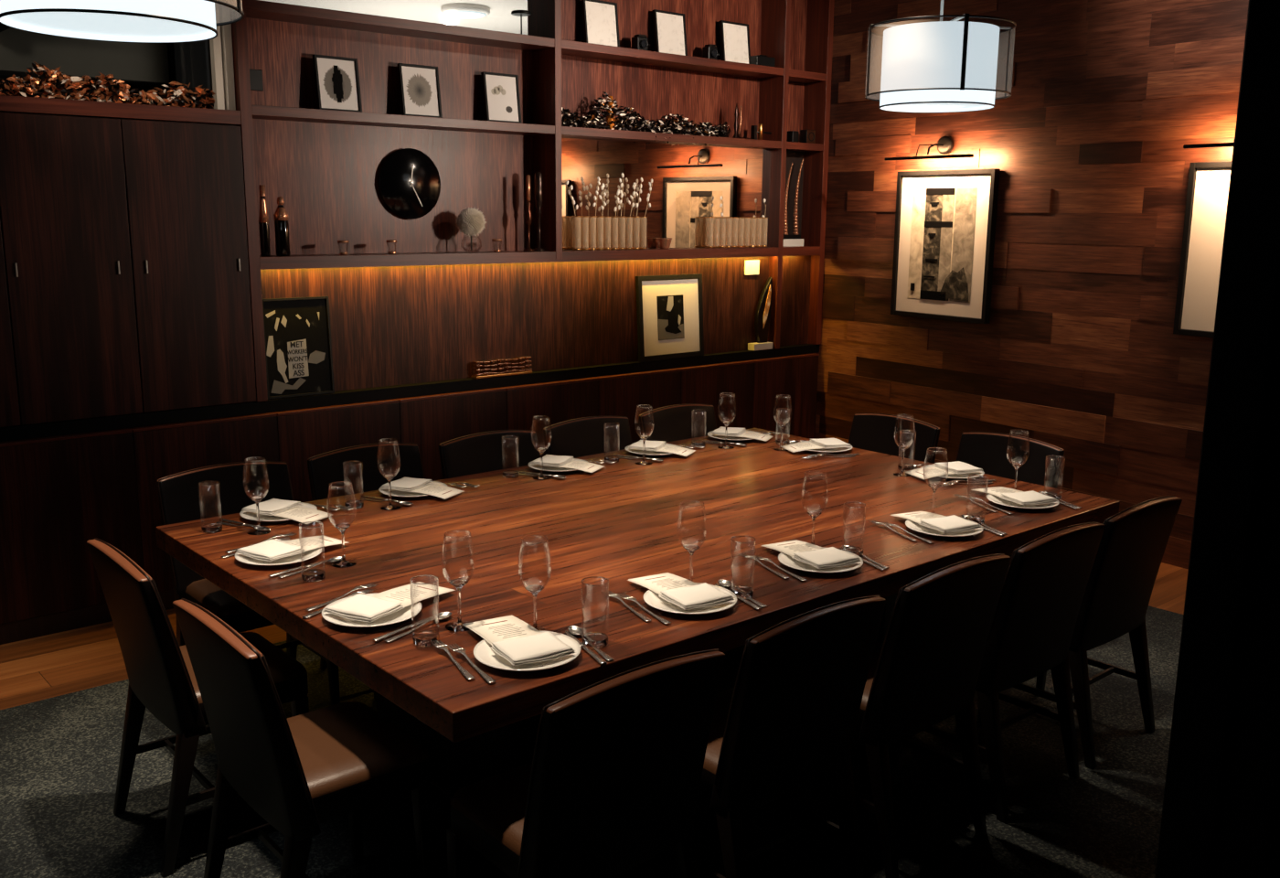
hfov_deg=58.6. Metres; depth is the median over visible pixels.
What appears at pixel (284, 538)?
fork
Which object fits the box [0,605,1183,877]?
area rug
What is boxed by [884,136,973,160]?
picture light
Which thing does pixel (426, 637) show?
water glass
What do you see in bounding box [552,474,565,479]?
bowl
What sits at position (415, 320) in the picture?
bookcase
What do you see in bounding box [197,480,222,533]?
water glass
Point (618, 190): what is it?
stem
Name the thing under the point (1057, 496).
water glass
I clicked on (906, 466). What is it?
water glass
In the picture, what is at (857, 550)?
water glass
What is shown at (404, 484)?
napkin
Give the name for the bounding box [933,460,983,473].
napkin
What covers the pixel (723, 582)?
bowl
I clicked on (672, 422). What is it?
dining chair
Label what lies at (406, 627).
knife
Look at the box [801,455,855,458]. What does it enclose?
fork
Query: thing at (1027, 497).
napkin
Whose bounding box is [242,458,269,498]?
bowl
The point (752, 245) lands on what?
vase
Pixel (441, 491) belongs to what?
menu card
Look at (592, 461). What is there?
fork
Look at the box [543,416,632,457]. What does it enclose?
dining chair
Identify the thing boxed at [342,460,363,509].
water glass
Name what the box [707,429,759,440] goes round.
dinner plate
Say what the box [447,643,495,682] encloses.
fork
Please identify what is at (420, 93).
framed print
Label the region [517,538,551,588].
bowl
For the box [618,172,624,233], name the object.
stem
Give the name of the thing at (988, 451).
dining chair
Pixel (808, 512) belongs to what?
bowl
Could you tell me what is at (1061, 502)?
knife
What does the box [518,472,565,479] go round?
spoon
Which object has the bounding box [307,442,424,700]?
dining chair
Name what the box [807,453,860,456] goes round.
fork
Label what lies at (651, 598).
dinner plate
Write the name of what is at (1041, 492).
spoon
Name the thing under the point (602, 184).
stem
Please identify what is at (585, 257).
light
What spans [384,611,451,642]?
spoon
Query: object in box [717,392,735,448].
wine glass
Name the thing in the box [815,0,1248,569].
wall
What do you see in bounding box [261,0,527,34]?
ceiling
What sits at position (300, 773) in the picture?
dining chair
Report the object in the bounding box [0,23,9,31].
trim
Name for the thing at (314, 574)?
water glass
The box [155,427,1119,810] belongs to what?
dining table
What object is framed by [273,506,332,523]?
menu card
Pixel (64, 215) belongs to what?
cabinet
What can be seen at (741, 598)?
knife
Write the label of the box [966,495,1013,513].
fork
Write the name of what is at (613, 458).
water glass
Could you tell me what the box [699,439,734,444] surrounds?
knife
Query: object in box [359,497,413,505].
spoon
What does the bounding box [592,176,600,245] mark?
stem
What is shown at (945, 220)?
wall picture
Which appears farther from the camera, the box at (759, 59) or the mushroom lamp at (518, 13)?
the box at (759, 59)
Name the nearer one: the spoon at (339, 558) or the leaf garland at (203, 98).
the spoon at (339, 558)
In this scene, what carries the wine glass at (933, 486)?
on the dining table
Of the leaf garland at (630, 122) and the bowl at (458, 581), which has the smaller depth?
the bowl at (458, 581)
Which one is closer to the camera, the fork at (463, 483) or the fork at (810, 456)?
the fork at (463, 483)
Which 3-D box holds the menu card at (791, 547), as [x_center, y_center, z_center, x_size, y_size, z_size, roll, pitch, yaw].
[0.511,0.351,3.501,0.136,0.015,0.295,-5,13,-27]
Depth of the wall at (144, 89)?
8.75 m
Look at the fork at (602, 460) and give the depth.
4.80 m
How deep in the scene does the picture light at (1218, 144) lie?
5.45 m
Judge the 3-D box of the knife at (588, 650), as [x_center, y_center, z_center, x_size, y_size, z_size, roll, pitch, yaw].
[-0.138,0.504,2.769,0.018,0.006,0.240,-5,13,-26]
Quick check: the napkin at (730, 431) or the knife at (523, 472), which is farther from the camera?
the napkin at (730, 431)
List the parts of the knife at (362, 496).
handle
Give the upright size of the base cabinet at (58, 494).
0.850 m
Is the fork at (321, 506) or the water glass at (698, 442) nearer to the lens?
the fork at (321, 506)
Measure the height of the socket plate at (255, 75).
0.095 m
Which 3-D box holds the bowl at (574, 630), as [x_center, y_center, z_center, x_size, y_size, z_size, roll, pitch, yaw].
[-0.161,0.484,2.862,0.037,0.010,0.061,-5,13,-27]
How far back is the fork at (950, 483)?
4.46 m
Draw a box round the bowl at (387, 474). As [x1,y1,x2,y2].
[376,440,401,476]
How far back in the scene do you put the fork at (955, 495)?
4.18 m
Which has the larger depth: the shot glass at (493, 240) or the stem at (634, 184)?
the stem at (634, 184)
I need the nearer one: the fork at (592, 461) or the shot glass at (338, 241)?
the fork at (592, 461)
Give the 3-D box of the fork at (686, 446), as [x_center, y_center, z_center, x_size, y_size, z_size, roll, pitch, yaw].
[0.124,0.029,5.151,0.252,0.013,0.027,5,12,20]
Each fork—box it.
[220,536,291,557]
[224,532,297,552]
[302,587,375,618]
[303,501,353,510]
[305,582,378,610]
[315,504,340,510]
[431,640,474,680]
[440,481,479,487]
[443,482,467,487]
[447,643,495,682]
[585,459,605,463]
[592,458,616,463]
[601,590,651,621]
[618,592,671,624]
[674,444,694,447]
[682,444,704,447]
[738,553,789,578]
[755,554,807,580]
[758,430,780,434]
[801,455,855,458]
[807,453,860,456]
[868,519,917,541]
[883,522,934,543]
[941,479,995,483]
[941,481,992,486]
[952,493,998,511]
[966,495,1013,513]
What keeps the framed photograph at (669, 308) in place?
on the bookcase
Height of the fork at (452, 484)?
0.013 m
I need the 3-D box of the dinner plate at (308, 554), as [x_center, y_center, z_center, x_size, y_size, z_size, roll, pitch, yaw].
[-1.096,0.352,3.462,0.254,0.020,0.254,9,14,35]
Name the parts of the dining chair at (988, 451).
backrest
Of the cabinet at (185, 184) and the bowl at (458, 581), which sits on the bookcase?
the cabinet at (185, 184)
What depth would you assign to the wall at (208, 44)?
5.38 m
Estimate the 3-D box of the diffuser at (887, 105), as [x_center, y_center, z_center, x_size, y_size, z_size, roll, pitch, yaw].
[1.212,-1.370,4.660,0.443,0.006,0.443,-9,15,-40]
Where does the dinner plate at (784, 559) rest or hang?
on the dining table
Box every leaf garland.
[0,61,215,108]
[561,91,731,144]
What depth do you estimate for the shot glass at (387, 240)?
5.75 m
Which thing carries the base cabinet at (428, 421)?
on the floor
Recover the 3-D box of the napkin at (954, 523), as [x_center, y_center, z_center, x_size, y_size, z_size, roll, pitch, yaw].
[1.031,0.281,3.796,0.158,0.020,0.134,-5,13,-26]
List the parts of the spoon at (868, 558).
handle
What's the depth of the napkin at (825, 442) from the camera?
5.09 m
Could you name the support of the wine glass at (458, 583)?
on the dining table
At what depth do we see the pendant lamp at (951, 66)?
4.45 m
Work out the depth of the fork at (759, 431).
5.47 m
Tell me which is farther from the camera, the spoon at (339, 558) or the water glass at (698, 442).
the water glass at (698, 442)
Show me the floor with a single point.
(33, 669)
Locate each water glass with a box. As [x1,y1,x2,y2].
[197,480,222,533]
[298,521,325,581]
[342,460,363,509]
[409,574,438,646]
[501,435,518,478]
[581,576,608,648]
[603,422,619,462]
[691,409,706,446]
[730,535,755,598]
[775,407,790,445]
[842,501,865,556]
[897,429,916,470]
[965,474,988,524]
[1043,455,1065,501]
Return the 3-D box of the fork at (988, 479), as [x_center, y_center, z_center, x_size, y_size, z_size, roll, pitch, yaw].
[1.305,0.166,4.516,0.252,0.013,0.027,-4,12,-21]
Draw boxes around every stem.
[565,180,580,245]
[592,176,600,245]
[598,182,606,245]
[613,189,620,245]
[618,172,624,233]
[627,181,636,234]
[634,177,643,245]
[641,178,652,245]
[719,195,723,244]
[762,198,766,227]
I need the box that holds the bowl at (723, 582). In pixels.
[717,579,733,586]
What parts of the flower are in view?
stem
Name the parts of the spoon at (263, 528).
handle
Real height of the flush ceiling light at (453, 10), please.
0.056 m
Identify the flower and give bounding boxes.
[455,206,486,250]
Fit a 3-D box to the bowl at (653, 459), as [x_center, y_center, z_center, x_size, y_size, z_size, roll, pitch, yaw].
[0.073,0.091,4.850,0.061,0.010,0.037,5,12,23]
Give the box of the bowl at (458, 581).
[441,533,475,585]
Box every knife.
[218,518,270,529]
[267,559,327,576]
[361,494,399,501]
[372,615,434,641]
[515,469,552,476]
[565,629,607,665]
[613,454,646,458]
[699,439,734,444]
[715,583,762,610]
[839,548,885,571]
[981,525,1004,536]
[1059,501,1079,510]
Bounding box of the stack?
[471,355,532,378]
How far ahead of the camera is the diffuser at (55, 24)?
2.63 m
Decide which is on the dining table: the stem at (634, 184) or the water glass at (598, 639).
the water glass at (598, 639)
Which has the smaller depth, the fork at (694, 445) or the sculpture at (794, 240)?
the fork at (694, 445)
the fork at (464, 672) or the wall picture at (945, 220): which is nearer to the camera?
the fork at (464, 672)
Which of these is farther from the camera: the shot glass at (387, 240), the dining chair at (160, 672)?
the shot glass at (387, 240)
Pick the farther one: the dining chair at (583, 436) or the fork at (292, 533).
the dining chair at (583, 436)
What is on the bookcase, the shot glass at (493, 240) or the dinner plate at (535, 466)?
the shot glass at (493, 240)
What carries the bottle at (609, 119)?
on the bookcase
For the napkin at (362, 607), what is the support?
on the menu card at (420, 592)
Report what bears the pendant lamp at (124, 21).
hanging from the ceiling
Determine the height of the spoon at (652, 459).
0.012 m
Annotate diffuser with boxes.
[3,11,212,37]
[445,10,486,18]
[884,102,988,109]
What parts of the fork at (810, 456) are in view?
handle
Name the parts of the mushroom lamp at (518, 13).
stem, lamp shade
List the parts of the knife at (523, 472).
handle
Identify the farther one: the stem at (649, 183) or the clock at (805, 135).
the clock at (805, 135)
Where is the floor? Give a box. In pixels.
[0,562,1188,709]
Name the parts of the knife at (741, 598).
handle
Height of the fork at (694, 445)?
0.013 m
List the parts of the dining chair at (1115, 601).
leg, leg, leg, backrest, leg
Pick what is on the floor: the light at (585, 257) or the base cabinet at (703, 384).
the base cabinet at (703, 384)
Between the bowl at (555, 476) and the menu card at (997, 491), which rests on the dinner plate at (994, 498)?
the menu card at (997, 491)
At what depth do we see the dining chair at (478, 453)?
4.79 m
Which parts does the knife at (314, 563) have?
handle, blade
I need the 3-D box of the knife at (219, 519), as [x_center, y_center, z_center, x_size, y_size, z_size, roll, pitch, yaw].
[-1.321,0.285,3.816,0.240,0.006,0.018,6,13,28]
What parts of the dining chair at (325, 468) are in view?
leg, backrest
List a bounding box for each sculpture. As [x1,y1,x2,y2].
[747,277,772,350]
[783,158,803,246]
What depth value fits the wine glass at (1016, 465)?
4.32 m
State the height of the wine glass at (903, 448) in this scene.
0.246 m
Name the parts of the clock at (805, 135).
plate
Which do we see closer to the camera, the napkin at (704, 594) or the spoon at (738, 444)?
the napkin at (704, 594)
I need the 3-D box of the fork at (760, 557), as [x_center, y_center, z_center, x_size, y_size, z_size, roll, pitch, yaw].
[0.416,0.381,3.392,0.027,0.013,0.252,-6,13,-28]
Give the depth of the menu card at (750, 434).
5.32 m
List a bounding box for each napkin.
[235,538,305,561]
[241,498,302,515]
[323,593,404,622]
[380,477,433,491]
[490,630,575,666]
[530,454,575,467]
[628,439,666,450]
[658,582,734,609]
[711,426,746,436]
[791,546,861,568]
[809,437,851,447]
[917,514,981,533]
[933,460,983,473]
[999,490,1057,505]
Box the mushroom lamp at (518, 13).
[511,10,531,33]
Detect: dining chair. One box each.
[86,537,309,876]
[156,460,340,704]
[172,597,434,877]
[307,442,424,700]
[438,429,540,479]
[446,648,725,877]
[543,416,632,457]
[633,595,885,877]
[638,403,717,442]
[777,553,1011,877]
[847,412,940,463]
[887,522,1105,821]
[955,431,1064,557]
[977,495,1182,768]
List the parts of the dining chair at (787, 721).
leg, seat, leg, leg, backrest, leg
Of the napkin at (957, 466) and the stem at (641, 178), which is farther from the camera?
the stem at (641, 178)
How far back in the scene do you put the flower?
6.02 m
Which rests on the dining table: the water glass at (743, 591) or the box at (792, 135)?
the water glass at (743, 591)
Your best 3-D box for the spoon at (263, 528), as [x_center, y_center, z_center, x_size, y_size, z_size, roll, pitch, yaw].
[-1.322,0.288,3.790,0.230,0.012,0.037,6,13,27]
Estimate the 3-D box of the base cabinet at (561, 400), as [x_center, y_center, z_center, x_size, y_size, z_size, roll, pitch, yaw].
[-0.580,0.078,6.637,0.645,0.850,0.283,-9,15,-40]
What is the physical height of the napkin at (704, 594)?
0.020 m
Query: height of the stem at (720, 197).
0.301 m
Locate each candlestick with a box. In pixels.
[523,175,533,251]
[533,171,544,251]
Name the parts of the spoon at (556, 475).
handle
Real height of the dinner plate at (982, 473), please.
0.020 m
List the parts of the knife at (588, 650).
blade, handle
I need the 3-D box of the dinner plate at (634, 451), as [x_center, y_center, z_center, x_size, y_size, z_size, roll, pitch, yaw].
[0.060,0.051,5.032,0.254,0.020,0.254,5,12,21]
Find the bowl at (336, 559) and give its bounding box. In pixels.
[327,555,341,562]
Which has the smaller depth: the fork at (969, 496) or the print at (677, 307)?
the fork at (969, 496)
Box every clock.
[377,148,440,219]
[800,129,815,143]
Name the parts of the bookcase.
shelf, panel, panel, shelf, shelf, shelf, panel, panel, panel, mirror panel, shelf, shelf, panel, panel, panel, shelf, shelf, shelf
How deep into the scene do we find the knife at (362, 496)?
4.17 m
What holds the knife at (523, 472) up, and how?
on the dining table
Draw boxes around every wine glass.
[242,456,270,534]
[327,480,356,567]
[376,437,401,510]
[441,529,475,631]
[517,534,551,630]
[530,415,552,479]
[634,404,654,465]
[676,500,706,581]
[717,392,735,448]
[773,394,791,450]
[800,470,828,543]
[893,414,915,476]
[923,447,948,512]
[1006,428,1029,489]
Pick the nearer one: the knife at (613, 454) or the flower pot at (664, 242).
the knife at (613, 454)
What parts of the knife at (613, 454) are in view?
handle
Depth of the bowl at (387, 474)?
4.03 m
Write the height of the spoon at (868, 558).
0.012 m
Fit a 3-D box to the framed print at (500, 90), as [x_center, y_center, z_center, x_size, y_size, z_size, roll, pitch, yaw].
[-0.746,-1.838,6.156,0.222,0.262,0.054,-9,15,-40]
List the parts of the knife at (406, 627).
handle, blade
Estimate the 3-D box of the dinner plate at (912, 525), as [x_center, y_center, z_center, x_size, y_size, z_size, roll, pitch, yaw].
[1.020,0.300,3.825,0.254,0.020,0.254,-5,12,-24]
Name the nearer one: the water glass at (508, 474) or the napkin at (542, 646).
the napkin at (542, 646)
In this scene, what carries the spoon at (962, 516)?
on the dining table
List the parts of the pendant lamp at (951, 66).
arm, lamp shade, cord, arm, arm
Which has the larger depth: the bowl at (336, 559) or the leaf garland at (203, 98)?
the leaf garland at (203, 98)
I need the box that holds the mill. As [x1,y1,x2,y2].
[750,123,771,139]
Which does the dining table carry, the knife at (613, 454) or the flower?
the knife at (613, 454)
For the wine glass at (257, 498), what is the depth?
3.72 m
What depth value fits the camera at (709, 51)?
6.98 m
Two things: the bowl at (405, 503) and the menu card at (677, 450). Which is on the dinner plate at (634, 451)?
the menu card at (677, 450)
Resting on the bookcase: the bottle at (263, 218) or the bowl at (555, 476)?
the bottle at (263, 218)
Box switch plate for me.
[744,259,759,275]
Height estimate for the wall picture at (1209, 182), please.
0.853 m
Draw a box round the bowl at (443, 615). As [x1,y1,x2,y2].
[432,611,451,620]
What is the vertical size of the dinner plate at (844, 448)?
0.020 m
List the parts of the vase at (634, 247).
gilt foot rail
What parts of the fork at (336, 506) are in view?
handle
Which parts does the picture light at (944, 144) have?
arm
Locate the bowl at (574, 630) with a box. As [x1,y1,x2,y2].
[567,625,584,635]
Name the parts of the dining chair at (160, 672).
leg, backrest, leg, seat, leg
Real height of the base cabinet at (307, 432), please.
0.850 m
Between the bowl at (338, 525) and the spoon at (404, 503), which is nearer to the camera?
the bowl at (338, 525)
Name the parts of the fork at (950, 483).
handle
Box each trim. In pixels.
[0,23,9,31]
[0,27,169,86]
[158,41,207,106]
[209,0,235,110]
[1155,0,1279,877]
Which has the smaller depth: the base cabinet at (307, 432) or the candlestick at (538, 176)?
the base cabinet at (307, 432)
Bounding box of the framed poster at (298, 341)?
[262,296,334,399]
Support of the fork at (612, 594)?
on the dining table
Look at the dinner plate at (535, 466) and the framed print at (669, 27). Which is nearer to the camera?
the dinner plate at (535, 466)
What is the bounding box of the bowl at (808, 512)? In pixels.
[800,473,828,513]
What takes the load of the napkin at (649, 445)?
on the menu card at (677, 450)
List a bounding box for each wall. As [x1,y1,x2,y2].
[0,40,210,100]
[207,40,213,94]
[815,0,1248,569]
[1267,780,1279,877]
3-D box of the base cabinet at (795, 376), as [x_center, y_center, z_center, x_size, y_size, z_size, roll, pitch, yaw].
[0.902,-0.157,7.889,0.642,0.850,0.283,-9,15,-40]
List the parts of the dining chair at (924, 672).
leg, leg, seat, leg, backrest, leg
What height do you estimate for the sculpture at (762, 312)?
0.478 m
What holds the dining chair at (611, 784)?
on the area rug
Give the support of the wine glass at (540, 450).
on the dining table
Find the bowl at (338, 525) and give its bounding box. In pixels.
[327,484,356,526]
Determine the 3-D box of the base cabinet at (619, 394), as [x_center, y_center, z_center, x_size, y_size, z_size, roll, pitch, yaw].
[-0.087,0.000,7.053,0.652,0.850,0.283,-9,15,-40]
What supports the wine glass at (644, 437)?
on the dining table
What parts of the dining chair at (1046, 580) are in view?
leg, leg, backrest, leg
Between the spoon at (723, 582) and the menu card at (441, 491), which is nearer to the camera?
the spoon at (723, 582)
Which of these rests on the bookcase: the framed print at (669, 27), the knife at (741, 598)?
the framed print at (669, 27)
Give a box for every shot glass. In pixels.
[337,240,349,255]
[385,239,397,254]
[491,238,501,252]
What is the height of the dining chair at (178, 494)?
0.875 m
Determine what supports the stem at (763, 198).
in the vase at (752, 245)
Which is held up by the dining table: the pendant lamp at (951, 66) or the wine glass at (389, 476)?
the wine glass at (389, 476)
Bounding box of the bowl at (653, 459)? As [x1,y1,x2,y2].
[650,458,663,461]
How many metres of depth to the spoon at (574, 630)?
2.83 m
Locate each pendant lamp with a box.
[0,0,243,43]
[864,0,1016,112]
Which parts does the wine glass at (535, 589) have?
stem and foot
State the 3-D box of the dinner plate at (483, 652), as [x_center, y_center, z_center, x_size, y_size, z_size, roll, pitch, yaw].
[-0.268,0.509,2.711,0.254,0.020,0.254,-6,13,-29]
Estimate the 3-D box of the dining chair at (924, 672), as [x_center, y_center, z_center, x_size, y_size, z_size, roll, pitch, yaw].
[0.717,0.728,3.300,0.481,0.875,0.477,-9,15,-40]
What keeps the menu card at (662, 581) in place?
on the dinner plate at (651, 598)
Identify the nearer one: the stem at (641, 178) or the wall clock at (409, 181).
the wall clock at (409, 181)
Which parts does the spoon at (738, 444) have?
handle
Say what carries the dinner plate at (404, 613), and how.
on the dining table
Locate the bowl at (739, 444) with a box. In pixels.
[734,443,746,446]
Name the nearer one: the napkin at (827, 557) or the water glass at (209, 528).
the napkin at (827, 557)
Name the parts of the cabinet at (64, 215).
handle, handle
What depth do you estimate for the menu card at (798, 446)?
5.08 m
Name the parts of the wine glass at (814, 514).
stem and foot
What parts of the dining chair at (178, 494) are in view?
leg, backrest, seat, leg, leg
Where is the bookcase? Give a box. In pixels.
[0,0,834,441]
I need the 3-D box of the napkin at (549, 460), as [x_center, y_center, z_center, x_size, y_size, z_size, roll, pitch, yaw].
[-0.360,0.087,4.711,0.134,0.020,0.158,4,12,19]
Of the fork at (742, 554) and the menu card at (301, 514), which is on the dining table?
the fork at (742, 554)
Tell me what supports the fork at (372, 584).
on the dining table
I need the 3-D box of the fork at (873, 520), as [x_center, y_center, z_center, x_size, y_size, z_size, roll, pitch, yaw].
[0.845,0.302,3.807,0.027,0.013,0.252,-4,12,-23]
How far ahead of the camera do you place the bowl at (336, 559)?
3.43 m
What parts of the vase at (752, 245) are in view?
gilt foot rail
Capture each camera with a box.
[631,33,650,50]
[702,43,719,59]
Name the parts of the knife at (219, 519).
handle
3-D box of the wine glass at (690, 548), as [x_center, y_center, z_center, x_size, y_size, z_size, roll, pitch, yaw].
[0.145,0.299,3.205,0.084,0.246,0.084,-9,15,-40]
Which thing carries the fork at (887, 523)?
on the dining table
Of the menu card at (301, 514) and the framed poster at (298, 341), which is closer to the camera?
the menu card at (301, 514)
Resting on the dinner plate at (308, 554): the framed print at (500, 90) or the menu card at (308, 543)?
the menu card at (308, 543)
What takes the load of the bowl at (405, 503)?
on the spoon at (404, 503)
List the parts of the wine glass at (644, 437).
stem and foot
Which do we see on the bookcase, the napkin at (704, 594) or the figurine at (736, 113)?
the figurine at (736, 113)
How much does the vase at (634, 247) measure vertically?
0.192 m
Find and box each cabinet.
[0,112,142,425]
[0,222,20,426]
[0,427,143,644]
[119,118,255,412]
[128,412,278,609]
[271,398,400,501]
[395,386,506,480]
[500,376,598,456]
[592,368,681,443]
[674,360,754,428]
[749,352,819,438]
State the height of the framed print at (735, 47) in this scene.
0.262 m
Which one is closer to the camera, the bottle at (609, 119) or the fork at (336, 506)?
the fork at (336, 506)
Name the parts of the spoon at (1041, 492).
handle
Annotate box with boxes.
[749,54,775,66]
[786,130,799,142]
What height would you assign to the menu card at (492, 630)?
0.015 m
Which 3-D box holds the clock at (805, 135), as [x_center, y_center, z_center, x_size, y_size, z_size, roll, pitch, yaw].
[1.127,-2.027,7.650,0.090,0.090,0.066,-9,15,-40]
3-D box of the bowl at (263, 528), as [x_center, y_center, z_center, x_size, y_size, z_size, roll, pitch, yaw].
[-1.247,0.297,3.752,0.061,0.010,0.037,6,13,27]
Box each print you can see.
[312,53,362,112]
[397,63,442,117]
[480,71,522,123]
[581,0,619,46]
[652,9,687,55]
[656,294,684,340]
[719,20,750,63]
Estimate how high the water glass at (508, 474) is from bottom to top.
0.162 m
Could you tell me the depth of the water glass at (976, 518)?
3.91 m
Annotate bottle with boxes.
[258,184,270,255]
[273,196,290,255]
[606,96,614,129]
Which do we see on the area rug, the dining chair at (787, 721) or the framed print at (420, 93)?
the dining chair at (787, 721)
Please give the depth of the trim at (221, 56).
5.07 m
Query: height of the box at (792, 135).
0.075 m
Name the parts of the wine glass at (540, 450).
stem and foot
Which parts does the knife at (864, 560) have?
handle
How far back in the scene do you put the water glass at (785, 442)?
5.23 m
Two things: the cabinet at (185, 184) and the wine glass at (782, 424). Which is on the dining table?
the wine glass at (782, 424)
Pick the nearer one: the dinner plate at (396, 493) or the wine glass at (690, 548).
the wine glass at (690, 548)
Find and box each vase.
[572,215,647,250]
[704,216,767,247]
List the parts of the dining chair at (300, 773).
leg, backrest, leg, leg, seat, leg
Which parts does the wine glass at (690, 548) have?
stem and foot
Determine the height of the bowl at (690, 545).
0.134 m
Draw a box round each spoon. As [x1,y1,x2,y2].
[215,521,269,531]
[277,555,341,577]
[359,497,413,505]
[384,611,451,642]
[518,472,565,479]
[567,625,613,661]
[618,456,663,461]
[705,441,746,446]
[717,579,767,607]
[841,544,889,568]
[960,514,1007,534]
[1038,490,1081,508]
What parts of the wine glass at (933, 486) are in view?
stem and foot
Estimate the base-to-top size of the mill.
0.105 m
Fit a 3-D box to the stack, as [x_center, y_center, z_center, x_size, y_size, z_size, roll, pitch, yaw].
[-0.760,-0.397,6.287,0.370,0.094,0.050,-9,15,-40]
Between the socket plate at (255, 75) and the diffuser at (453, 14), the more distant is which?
the diffuser at (453, 14)
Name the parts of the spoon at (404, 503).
handle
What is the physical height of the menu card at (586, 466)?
0.015 m
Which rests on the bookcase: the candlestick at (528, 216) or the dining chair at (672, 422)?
the candlestick at (528, 216)
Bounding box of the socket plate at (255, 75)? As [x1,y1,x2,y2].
[249,68,263,91]
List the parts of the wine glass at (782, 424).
stem and foot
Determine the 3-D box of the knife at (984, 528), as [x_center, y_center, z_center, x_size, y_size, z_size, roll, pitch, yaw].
[1.154,0.297,3.871,0.018,0.006,0.240,-4,12,-21]
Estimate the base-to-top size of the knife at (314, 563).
0.006 m
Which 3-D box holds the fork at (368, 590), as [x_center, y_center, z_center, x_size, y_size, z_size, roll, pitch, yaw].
[-0.806,0.436,3.058,0.027,0.013,0.252,7,13,30]
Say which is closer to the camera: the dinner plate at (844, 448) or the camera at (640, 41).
the dinner plate at (844, 448)
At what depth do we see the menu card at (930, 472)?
4.60 m
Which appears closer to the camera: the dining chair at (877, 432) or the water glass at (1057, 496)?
the water glass at (1057, 496)
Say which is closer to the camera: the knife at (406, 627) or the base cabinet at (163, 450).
the knife at (406, 627)
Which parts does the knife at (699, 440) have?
handle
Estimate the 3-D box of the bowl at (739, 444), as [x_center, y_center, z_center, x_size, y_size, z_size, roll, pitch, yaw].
[0.458,0.028,5.188,0.061,0.010,0.037,5,12,23]
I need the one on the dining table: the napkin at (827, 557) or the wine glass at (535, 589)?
the wine glass at (535, 589)
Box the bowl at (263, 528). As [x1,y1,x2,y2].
[253,525,269,531]
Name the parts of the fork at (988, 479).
handle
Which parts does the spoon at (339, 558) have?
handle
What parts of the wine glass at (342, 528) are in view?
stem and foot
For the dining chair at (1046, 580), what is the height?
0.875 m
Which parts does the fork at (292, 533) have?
handle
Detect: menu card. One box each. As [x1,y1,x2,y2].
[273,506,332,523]
[279,534,349,558]
[366,581,455,622]
[411,483,463,499]
[462,615,540,644]
[539,459,604,472]
[626,572,696,595]
[637,445,695,456]
[718,431,773,441]
[762,540,823,556]
[781,441,836,452]
[889,511,944,532]
[905,466,974,479]
[970,486,1023,503]
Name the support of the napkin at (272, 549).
on the dinner plate at (308, 554)
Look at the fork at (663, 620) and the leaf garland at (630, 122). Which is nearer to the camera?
the fork at (663, 620)
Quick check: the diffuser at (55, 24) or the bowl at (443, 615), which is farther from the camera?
the bowl at (443, 615)
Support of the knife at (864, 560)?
on the dining table
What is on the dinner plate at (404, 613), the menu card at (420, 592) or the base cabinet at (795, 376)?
the menu card at (420, 592)
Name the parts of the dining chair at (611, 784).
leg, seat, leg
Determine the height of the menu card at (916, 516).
0.015 m
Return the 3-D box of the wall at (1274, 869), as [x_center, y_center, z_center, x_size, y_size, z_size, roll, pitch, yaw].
[2.024,-0.158,1.660,1.365,3.300,1.675,-9,15,-40]
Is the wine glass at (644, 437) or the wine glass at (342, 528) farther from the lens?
the wine glass at (644, 437)
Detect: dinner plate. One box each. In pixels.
[234,540,322,565]
[239,501,317,521]
[321,593,421,627]
[378,480,447,496]
[473,629,580,671]
[528,458,588,471]
[624,443,680,455]
[643,582,736,614]
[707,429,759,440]
[778,546,863,572]
[799,440,853,452]
[905,515,982,536]
[920,464,984,478]
[986,493,1059,508]
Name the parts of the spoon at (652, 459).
handle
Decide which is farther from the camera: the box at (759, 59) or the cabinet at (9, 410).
the box at (759, 59)
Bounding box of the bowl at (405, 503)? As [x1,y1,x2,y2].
[397,501,413,505]
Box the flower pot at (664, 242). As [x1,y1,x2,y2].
[656,237,671,248]
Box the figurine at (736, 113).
[732,103,742,138]
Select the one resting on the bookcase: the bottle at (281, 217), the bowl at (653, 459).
the bottle at (281, 217)
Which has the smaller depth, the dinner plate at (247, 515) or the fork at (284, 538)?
the fork at (284, 538)
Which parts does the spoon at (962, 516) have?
handle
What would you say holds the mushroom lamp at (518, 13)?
on the bookcase
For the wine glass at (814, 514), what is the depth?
3.59 m
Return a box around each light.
[260,253,819,269]
[440,3,490,18]
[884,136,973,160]
[1183,139,1234,148]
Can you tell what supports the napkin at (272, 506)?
on the menu card at (301, 514)
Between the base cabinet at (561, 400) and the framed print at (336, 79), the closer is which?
the framed print at (336, 79)
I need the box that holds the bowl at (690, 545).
[676,502,706,547]
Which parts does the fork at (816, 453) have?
handle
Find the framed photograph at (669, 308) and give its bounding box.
[635,273,703,362]
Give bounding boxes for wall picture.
[890,168,1000,323]
[1173,160,1231,337]
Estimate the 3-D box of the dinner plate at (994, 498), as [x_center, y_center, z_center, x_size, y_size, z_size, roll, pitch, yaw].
[1.406,0.231,4.188,0.254,0.020,0.254,-4,12,-20]
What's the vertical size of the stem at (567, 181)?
0.368 m

